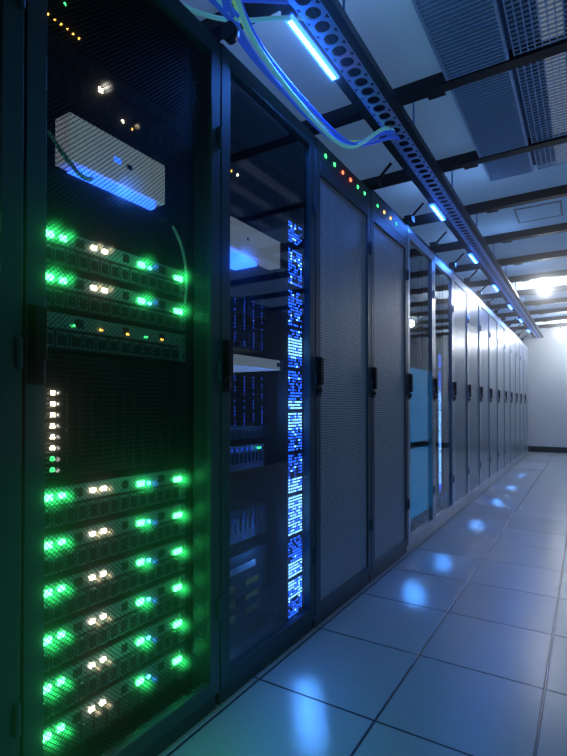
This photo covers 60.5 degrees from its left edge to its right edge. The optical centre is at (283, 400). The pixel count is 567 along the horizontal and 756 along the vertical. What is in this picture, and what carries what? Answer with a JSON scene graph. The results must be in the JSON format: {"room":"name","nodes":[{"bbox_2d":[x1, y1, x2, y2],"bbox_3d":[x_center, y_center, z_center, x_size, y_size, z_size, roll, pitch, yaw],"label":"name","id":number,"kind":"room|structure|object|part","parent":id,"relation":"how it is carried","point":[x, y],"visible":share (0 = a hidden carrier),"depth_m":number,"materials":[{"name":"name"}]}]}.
{"room":"server room","nodes":[
{"label":"server room","id":0,"kind":"room"},
{"bbox_2d":[158,452,566,755],"bbox_3d":[2.070,0.986,3.270,4.700,0.100,13.950,0,-1,32],"label":"floor","id":1,"kind":"structure","parent":0,"point":[448,637],"depth_m":1.72,"materials":[{"name":"tile"}]},
{"bbox_2d":[0,0,528,755],"bbox_3d":[1.476,-0.141,5.015,1.060,2.196,10.194,0,-1,32],"label":"server racks","id":2,"kind":"object","parent":1,"relation":"on","point":[262,376],"visible":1,"depth_m":1.43,"materials":[{"name":"grey metal"}]},
{"bbox_2d":[179,0,566,328],"bbox_3d":[2.070,-1.534,3.300,4.700,0.100,13.950,0,-1,32],"label":"ceiling","id":3,"kind":"structure","parent":0,"point":[392,33],"depth_m":2.78,"materials":[{"name":"white paint"}]},
{"bbox_2d":[182,0,542,337],"bbox_3d":[1.634,-1.256,4.599,0.697,0.419,11.500,0,-1,32],"label":"cable tray","id":4,"kind":"object","parent":3,"relation":"attached to","point":[326,33],"visible":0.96,"depth_m":2.00,"materials":[{"name":"metal"}]},
{"bbox_3d":[-0.551,-1.281,1.283,2.480,2.273,2.760,0,-1,32],"label":"cable cord","id":5,"kind":"part","parent":4,"relation":"part of","materials":[{"name":"plastic"}]},
{"bbox_3d":[-0.548,-1.285,1.281,2.486,2.265,2.760,0,-1,32],"label":"cable cord","id":6,"kind":"part","parent":4,"relation":"part of","materials":[{"name":"blue plastic"}]},
{"bbox_3d":[-0.546,-1.289,1.280,2.492,2.257,2.760,0,-1,32],"label":"cable cord","id":7,"kind":"part","parent":4,"relation":"part of","materials":[{"name":"blue plastic"}]},
{"bbox_3d":[0.078,-1.220,1.739,2.156,2.243,3.900,0,-1,32],"label":"cable cord","id":8,"kind":"part","parent":4,"relation":"part of","materials":[{"name":"blue plastic"}]},
{"bbox_3d":[0.119,-1.226,1.784,2.159,2.239,3.820,0,-1,32],"label":"cable cord","id":9,"kind":"part","parent":4,"relation":"part of","materials":[{"name":"blue plastic"}]},
{"bbox_3d":[0.221,-1.232,1.933,2.153,2.216,3.580,0,-1,32],"label":"cable cord","id":10,"kind":"part","parent":4,"relation":"part of","materials":[{"name":"blue plastic"}]},
{"bbox_2d":[201,2,566,329],"bbox_3d":[2.070,-1.450,3.299,4.500,0.068,13.750,0,-1,32],"label":"ceiling beams","id":11,"kind":"structure","parent":3,"relation":"attached to","point":[434,86],"depth_m":2.99,"materials":[{"name":"black metal"}]},
{"bbox_2d":[411,0,566,181],"bbox_3d":[0.539,-1.485,0.671,1.300,0.055,5.130,0,-1,32],"label":"ceiling vent","id":12,"kind":"object","parent":3,"relation":"in","point":[518,107],"visible":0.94,"depth_m":2.16,"materials":[{"name":"metal"}]},
{"bbox_2d":[514,200,562,222],"bbox_3d":[2.004,-1.475,3.817,0.320,0.006,0.320,0,-1,32],"label":"ceiling hatch","id":13,"kind":"object","parent":3,"relation":"attached to","point":[540,212],"visible":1,"depth_m":3.82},
{"bbox_2d":[540,282,548,292],"bbox_3d":[3.208,-1.385,5.977,0.098,0.135,0.098,0,-1,20],"label":"lamp","id":14,"kind":"object","parent":3,"relation":"hanging from","point":[544,287],"depth_m":5.95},
{"bbox_2d":[558,320,563,334],"bbox_3d":[4.916,-1.289,8.623,0.098,0.265,0.098,0,-1,20],"label":"lamp","id":15,"kind":"object","parent":3,"relation":"hanging from","point":[560,331],"depth_m":8.60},
{"bbox_2d":[514,327,566,446],"bbox_3d":[5.731,-0.205,9.163,4.700,2.420,0.100,0,-1,32],"label":"wall","id":16,"kind":"structure","parent":0,"point":[547,389],"depth_m":9.47,"materials":[{"name":"paint"}]},
{"bbox_2d":[528,446,566,452],"bbox_3d":[5.687,0.950,9.107,4.470,0.110,0.018,0,-1,32],"label":"baseboard","id":17,"kind":"structure","parent":16,"relation":"attached to","point":[547,449],"depth_m":9.44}
]}

